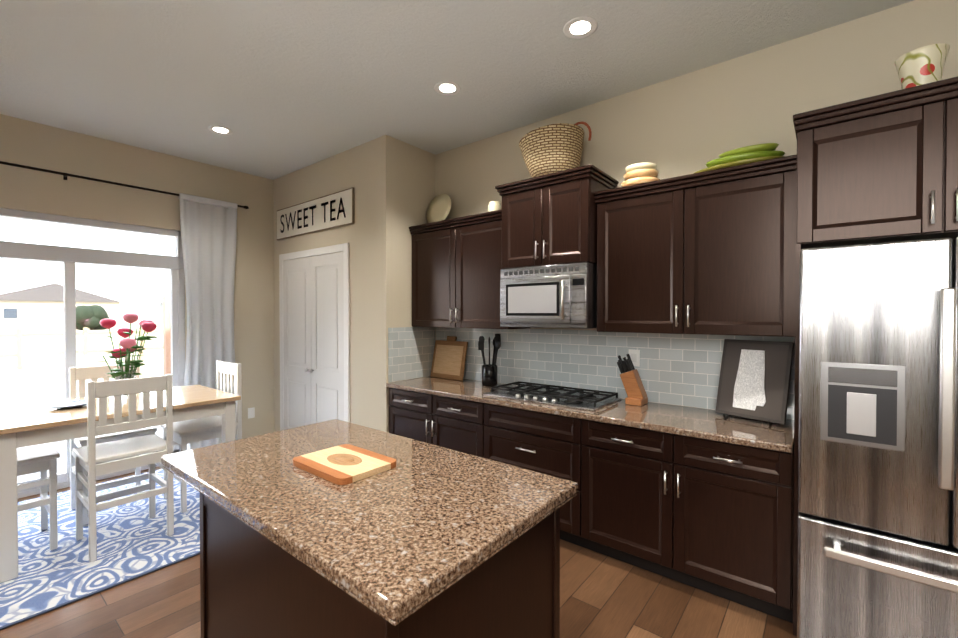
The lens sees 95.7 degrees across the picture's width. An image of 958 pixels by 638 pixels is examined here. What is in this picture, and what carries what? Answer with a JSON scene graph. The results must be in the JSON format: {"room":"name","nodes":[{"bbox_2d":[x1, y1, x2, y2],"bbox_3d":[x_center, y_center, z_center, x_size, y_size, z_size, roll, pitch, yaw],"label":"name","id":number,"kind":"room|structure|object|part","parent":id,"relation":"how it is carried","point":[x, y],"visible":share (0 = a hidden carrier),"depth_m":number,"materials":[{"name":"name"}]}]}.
{"room":"kitchen","nodes":[
{"label":"kitchen","id":0,"kind":"room"},
{"bbox_2d":[0,114,274,438],"bbox_3d":[-4.447,-0.072,2.893,0.140,3.150,6.120,1,1,39],"label":"wall","id":1,"kind":"structure","parent":0,"point":[32,144],"depth_m":4.32,"materials":[{"name":"beige paint"}]},
{"bbox_2d":[0,208,184,498],"bbox_3d":[-3.673,0.293,3.859,0.100,2.400,1.810,1,1,39],"label":"sliding door","id":2,"kind":"structure","parent":1,"relation":"in","point":[69,257],"depth_m":3.91,"materials":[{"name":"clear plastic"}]},
{"bbox_2d":[0,161,248,450],"bbox_3d":[-3.587,0.094,3.749,0.128,2.740,3.070,1,1,39],"label":"curtain","id":3,"kind":"object","parent":1,"relation":"attached to","point":[208,231],"visible":0.69,"depth_m":4.59,"materials":[{"name":"white fabric"}]},
{"bbox_3d":[-2.862,0.089,4.617,0.087,2.730,0.550,1,1,39],"label":"curtain panel","id":4,"kind":"part","parent":3,"relation":"part of","materials":[{"name":"white fabric"}]},
{"bbox_2d":[248,407,254,418],"bbox_3d":[-2.642,1.090,5.031,0.007,0.120,0.075,1,1,39],"label":"outlet","id":5,"kind":"object","parent":1,"relation":"attached to","point":[251,412],"visible":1,"depth_m":5.03,"materials":[{"name":"white plastic"}]},
{"bbox_2d":[273,135,434,432],"bbox_3d":[-1.470,-0.094,4.919,2.240,3.150,0.770,1,1,39],"label":"wall","id":6,"kind":"structure","parent":0,"point":[390,180],"depth_m":4.12,"materials":[{"name":"beige paint"}]},
{"bbox_2d":[279,243,349,430],"bbox_3d":[-1.827,0.366,4.671,1.370,2.235,0.067,1,1,39],"label":"pantry door","id":7,"kind":"structure","parent":6,"relation":"in","point":[314,338],"depth_m":4.64,"materials":[{"name":"white wood"}]},
{"bbox_2d":[277,187,353,239],"bbox_3d":[-1.802,-1.101,4.662,1.510,0.350,0.026,1,1,39],"label":"sign","id":8,"kind":"object","parent":6,"relation":"attached to","point":[331,211],"visible":1,"depth_m":4.57,"materials":[{"name":"white wood"}]},
{"bbox_2d":[388,327,434,382],"bbox_3d":[-0.633,0.326,4.166,0.010,0.497,0.598,1,1,39],"label":"backsplash","id":9,"kind":"structure","parent":6,"relation":"attached to","point":[410,352],"depth_m":4.13,"materials":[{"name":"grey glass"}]},
{"bbox_2d":[0,467,796,637],"bbox_3d":[-0.899,1.580,0.550,8.950,0.100,7.210,1,1,39],"label":"floor","id":10,"kind":"structure","parent":0,"point":[603,596],"depth_m":2.25,"materials":[{"name":"brown wood"}]},
{"bbox_2d":[0,469,199,629],"bbox_3d":[-2.757,1.494,3.161,2.000,0.010,3.050,1,1,39],"label":"rug","id":11,"kind":"object","parent":10,"relation":"on","point":[134,540],"visible":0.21,"depth_m":2.80,"materials":[{"name":"blue fabric"}]},
{"bbox_2d":[17,443,59,549],"bbox_3d":[-3.042,0.938,2.784,0.460,1.109,0.455,1,1,39],"label":"end chair","id":12,"kind":"object","parent":11,"relation":"on","point":[41,459],"visible":0.79,"depth_m":2.79,"materials":[{"name":"white paint"}]},
{"bbox_2d":[69,365,156,524],"bbox_3d":[-2.883,0.931,3.417,0.455,1.109,0.460,1,1,39],"label":"chair","id":13,"kind":"object","parent":11,"relation":"on","point":[81,375],"visible":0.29,"depth_m":3.38,"materials":[{"name":"white paint"}]},
{"bbox_2d":[0,385,240,582],"bbox_3d":[-2.644,1.049,3.200,0.900,0.878,1.320,1,1,39],"label":"dining table","id":14,"kind":"object","parent":11,"relation":"on","point":[29,424],"visible":0.75,"depth_m":2.71,"materials":[{"name":"brown wood"}]},
{"bbox_2d":[45,400,95,407],"bbox_3d":[-2.846,0.599,3.024,0.260,0.024,0.260,1,1,39],"label":"open book","id":15,"kind":"object","parent":14,"relation":"on","point":[71,404],"visible":0.88,"depth_m":3.03,"materials":[{"name":"white paper"}]},
{"bbox_2d":[97,313,156,400],"bbox_3d":[-2.664,0.282,3.282,0.353,0.652,0.381,1,1,39],"label":"flower vase","id":16,"kind":"object","parent":14,"relation":"on","point":[129,345],"visible":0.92,"depth_m":3.26,"materials":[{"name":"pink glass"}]},
{"bbox_2d":[72,374,173,561],"bbox_3d":[-2.425,0.936,2.965,0.455,1.109,0.460,1,1,39],"label":"chair","id":17,"kind":"object","parent":11,"relation":"on","point":[92,454],"visible":0.94,"depth_m":2.86,"materials":[{"name":"white paint"}]},
{"bbox_2d":[161,360,241,512],"bbox_3d":[-2.310,0.929,3.614,0.460,1.109,0.455,1,1,39],"label":"chair","id":18,"kind":"object","parent":11,"relation":"on","point":[229,380],"visible":0.4,"depth_m":3.62,"materials":[{"name":"white paint"}]},
{"bbox_2d":[200,493,559,637],"bbox_3d":[-0.477,1.085,1.757,1.387,0.860,0.873,1,1,39],"label":"kitchen island","id":19,"kind":"object","parent":10,"relation":"on","point":[254,583],"visible":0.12,"depth_m":1.38,"materials":[{"name":"brown wood"}]},
{"bbox_2d":[161,419,577,625],"bbox_3d":[-0.515,0.628,1.755,1.565,0.052,0.875,1,1,39],"label":"island countertop","id":20,"kind":"structure","parent":19,"relation":"on","point":[419,526],"depth_m":1.42,"materials":[{"name":"stone"}]},
{"bbox_2d":[293,444,395,484],"bbox_3d":[-0.553,0.589,1.782,0.370,0.025,0.270,1,1,39],"label":"cutting board","id":21,"kind":"object","parent":20,"relation":"on","point":[344,464],"visible":1,"depth_m":1.74,"materials":[{"name":"brown wood"}]},
{"bbox_2d":[389,388,484,457],"bbox_3d":[-0.206,1.055,3.835,1.098,0.872,0.606,1,1,39],"label":"base cabinet","id":22,"kind":"object","parent":10,"relation":"on","point":[446,422],"depth_m":3.54,"materials":[{"name":"brown wood"}]},
{"bbox_2d":[386,376,793,452],"bbox_3d":[0.518,0.605,3.228,2.981,0.038,0.636,1,1,39],"label":"countertop","id":23,"kind":"structure","parent":22,"relation":"on","point":[707,424],"depth_m":2.64,"materials":[{"name":"stone"}]},
{"bbox_2d":[430,336,467,380],"bbox_3d":[-0.291,0.373,4.204,0.420,0.408,0.104,1,1,39],"label":"cutting board","id":24,"kind":"object","parent":23,"relation":"on","point":[449,357],"visible":0.98,"depth_m":4.18,"materials":[{"name":"brown wood"}]},
{"bbox_2d":[478,334,500,385],"bbox_3d":[0.102,0.354,3.796,0.226,0.449,0.185,1,1,39],"label":"utensil crock","id":25,"kind":"object","parent":23,"relation":"on","point":[489,374],"visible":1,"depth_m":3.75,"materials":[{"name":"black ceramic"}]},
{"bbox_2d":[483,381,620,410],"bbox_3d":[0.533,0.560,3.244,0.900,0.050,0.490,1,1,39],"label":"cooktop","id":26,"kind":"object","parent":23,"relation":"in","point":[592,400],"visible":1,"depth_m":3.16,"materials":[{"name":"silver metal"}]},
{"bbox_2d":[617,354,647,405],"bbox_3d":[1.061,0.416,3.029,0.205,0.341,0.140,1,1,39],"label":"knife block","id":27,"kind":"object","parent":23,"relation":"on","point":[634,388],"visible":1,"depth_m":2.98,"materials":[{"name":"brown wood"}]},
{"bbox_2d":[715,339,793,425],"bbox_3d":[1.599,0.360,2.535,0.388,0.465,0.232,1,1,39],"label":"plaque","id":28,"kind":"object","parent":23,"relation":"on","point":[754,380],"visible":1,"depth_m":2.52,"materials":[{"name":"grey wood"}]},
{"bbox_2d":[485,403,592,548],"bbox_3d":[0.528,1.062,3.244,0.914,0.872,0.606,1,1,39],"label":"base cabinet","id":29,"kind":"object","parent":10,"relation":"on","point":[558,446],"depth_m":2.90,"materials":[{"name":"brown wood"}]},
{"bbox_2d":[589,421,793,622],"bbox_3d":[1.263,1.069,2.653,1.093,0.872,0.606,1,1,39],"label":"base cabinet","id":30,"kind":"object","parent":10,"relation":"on","point":[716,518],"depth_m":2.34,"materials":[{"name":"brown wood"}]},
{"bbox_2d":[793,76,957,635],"bbox_3d":[2.066,0.278,1.975,1.016,2.469,0.642,1,1,39],"label":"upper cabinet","id":31,"kind":"object","parent":10,"relation":"on","point":[880,168],"visible":0.98,"depth_m":1.88,"materials":[{"name":"brown wood"}]},
{"bbox_2d":[895,43,949,88],"bbox_3d":[1.968,-1.064,1.930,0.174,0.215,0.174,1,1,39],"label":"vase","id":32,"kind":"object","parent":31,"relation":"on","point":[920,66],"visible":0.56,"depth_m":1.88,"materials":[{"name":"ceramic"}]},
{"bbox_2d":[797,237,957,637],"bbox_3d":[1.976,0.598,1.888,0.922,1.810,0.865,1,1,39],"label":"fridge","id":33,"kind":"object","parent":10,"relation":"on","point":[877,555],"visible":1,"depth_m":1.73,"materials":[{"name":"grey metal"}]},
{"bbox_2d":[0,0,913,179],"bbox_3d":[-0.899,-1.670,0.514,8.950,0.100,7.210,1,1,39],"label":"ceiling","id":34,"kind":"structure","parent":0,"point":[279,88],"depth_m":2.78,"materials":[{"name":"white paint"}]},
{"bbox_2d":[208,125,232,134],"bbox_3d":[-2.264,-1.655,3.802,0.190,0.004,0.190,1,1,39],"label":"recessed light","id":35,"kind":"object","parent":34,"relation":"in","point":[222,130],"visible":1,"depth_m":3.80,"materials":[{"name":"white"}]},
{"bbox_2d":[434,81,460,94],"bbox_3d":[-0.225,-1.647,3.098,0.190,0.004,0.190,1,1,39],"label":"recessed light","id":36,"kind":"object","parent":34,"relation":"in","point":[447,88],"visible":1,"depth_m":3.10,"materials":[{"name":"white"}]},
{"bbox_2d":[563,16,597,38],"bbox_3d":[0.571,-1.640,2.444,0.190,0.004,0.190,1,1,39],"label":"recessed light","id":37,"kind":"object","parent":34,"relation":"in","point":[581,27],"visible":1,"depth_m":2.44,"materials":[{"name":"white"}]},
{"bbox_2d":[435,0,957,419],"bbox_3d":[2.152,-0.066,2.409,6.550,3.150,0.140,1,1,39],"label":"wall","id":38,"kind":"structure","parent":0,"point":[690,123],"depth_m":2.77,"materials":[{"name":"beige paint"}]},
{"bbox_2d":[410,214,530,328],"bbox_3d":[-0.104,-0.375,3.916,1.133,0.904,0.326,1,1,39],"label":"upper cabinet","id":39,"kind":"object","parent":38,"relation":"attached to","point":[456,278],"depth_m":3.77,"materials":[{"name":"brown wood"}]},
{"bbox_2d":[426,194,450,222],"bbox_3d":[-0.388,-1.043,4.163,0.324,0.332,0.085,1,1,39],"label":"decorative plate","id":40,"kind":"object","parent":39,"relation":"on","point":[439,207],"visible":0.83,"depth_m":4.18,"materials":[{"name":"beige ceramic"}]},
{"bbox_2d":[488,201,499,211],"bbox_3d":[0.131,-0.934,3.692,0.104,0.125,0.102,1,1,39],"label":"jar","id":41,"kind":"object","parent":39,"relation":"on","point":[494,206],"visible":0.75,"depth_m":3.65,"materials":[{"name":"beige ceramic"}]},
{"bbox_2d":[497,170,616,269],"bbox_3d":[0.588,-0.681,3.286,0.720,0.589,0.436,1,1,39],"label":"upper cabinet","id":42,"kind":"object","parent":38,"relation":"attached to","point":[553,221],"depth_m":3.07,"materials":[{"name":"brown wood"}]},
{"bbox_2d":[500,263,596,328],"bbox_3d":[0.565,-0.160,3.262,0.710,0.441,0.512,1,1,39],"label":"microwave","id":43,"kind":"object","parent":42,"relation":"attached to","point":[558,296],"visible":1,"depth_m":3.05,"materials":[{"name":"silver metal"}]},
{"bbox_2d":[519,121,591,177],"bbox_3d":[0.588,-1.231,3.295,0.583,0.410,0.497,1,1,39],"label":"basket","id":44,"kind":"object","parent":42,"relation":"on","point":[551,148],"visible":0.88,"depth_m":3.13,"materials":[{"name":"wicker"}]},
{"bbox_2d":[436,327,794,419],"bbox_3d":[0.721,0.334,3.467,2.969,0.497,0.010,1,1,39],"label":"backsplash","id":45,"kind":"structure","parent":38,"relation":"attached to","point":[679,369],"depth_m":3.26,"materials":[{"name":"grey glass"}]},
{"bbox_2d":[629,349,639,366],"bbox_3d":[1.120,0.281,3.132,0.080,0.120,0.009,1,1,39],"label":"outlet","id":46,"kind":"object","parent":45,"relation":"attached to","point":[634,356],"visible":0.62,"depth_m":3.12,"materials":[{"name":"white plastic"}]},
{"bbox_2d":[597,162,796,336],"bbox_3d":[1.342,-0.363,2.753,1.115,0.904,0.326,1,1,39],"label":"upper cabinet","id":47,"kind":"object","parent":38,"relation":"attached to","point":[712,252],"depth_m":2.56,"materials":[{"name":"brown wood"}]},
{"bbox_2d":[621,162,659,186],"bbox_3d":[1.089,-0.941,2.921,0.250,0.157,0.247,1,1,39],"label":"stacked bowls","id":48,"kind":"object","parent":47,"relation":"on","point":[640,173],"visible":0.75,"depth_m":2.83,"materials":[{"name":"beige ceramic"}]},
{"bbox_2d":[693,143,785,173],"bbox_3d":[1.521,-0.919,2.548,0.500,0.121,0.250,1,1,39],"label":"platters","id":49,"kind":"object","parent":47,"relation":"on","point":[749,154],"visible":0.71,"depth_m":2.45,"materials":[{"name":"green ceramic"}]},
{"label":"outside","id":50,"kind":"structure","parent":0,"visible":0},
{"bbox_2d":[0,321,162,406],"bbox_3d":[-48.893,1.309,39.292,114.690,0.180,180.000,1,1,39],"label":"ground","id":51,"kind":"structure","parent":50,"point":[28,366],"depth_m":15.17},
{"bbox_2d":[0,283,121,326],"bbox_3d":[-62.370,-2.004,62.937,10.600,5.920,14.800,1,1,39],"label":"house","id":52,"kind":"structure","parent":51,"relation":"on","point":[13,296],"depth_m":58.77,"materials":[{"name":"beige"}]},
{"bbox_2d":[0,327,162,368],"bbox_3d":[-14.882,0.913,11.918,0.120,1.220,60.000,1,1,39],"label":"fence","id":53,"kind":"object","parent":51,"relation":"on","point":[21,335],"depth_m":13.82,"materials":[{"name":"beige wood"}]},
{"bbox_2d":[17,425,162,480],"bbox_3d":[-4.872,1.562,4.832,2.890,0.080,6.500,1,1,39],"label":"patio","id":54,"kind":"structure","parent":51,"relation":"on","point":[62,448],"depth_m":4.80,"materials":[{"name":"grey concrete"}]},
{"bbox_2d":[163,296,170,374],"bbox_3d":[-4.580,0.603,5.575,0.500,1.818,1.140,1,1,39],"label":"post","id":55,"kind":"object","parent":54,"relation":"on","point":[166,350],"depth_m":5.91,"materials":[{"name":"beige wood"}]},
{"bbox_2d":[76,305,109,329],"bbox_3d":[-40.665,-0.087,45.458,3.483,2.796,3.490,1,1,39],"label":"tree","id":56,"kind":"object","parent":51,"relation":"on","point":[90,320],"depth_m":44.43,"materials":[{"name":"green plant"}]}
]}

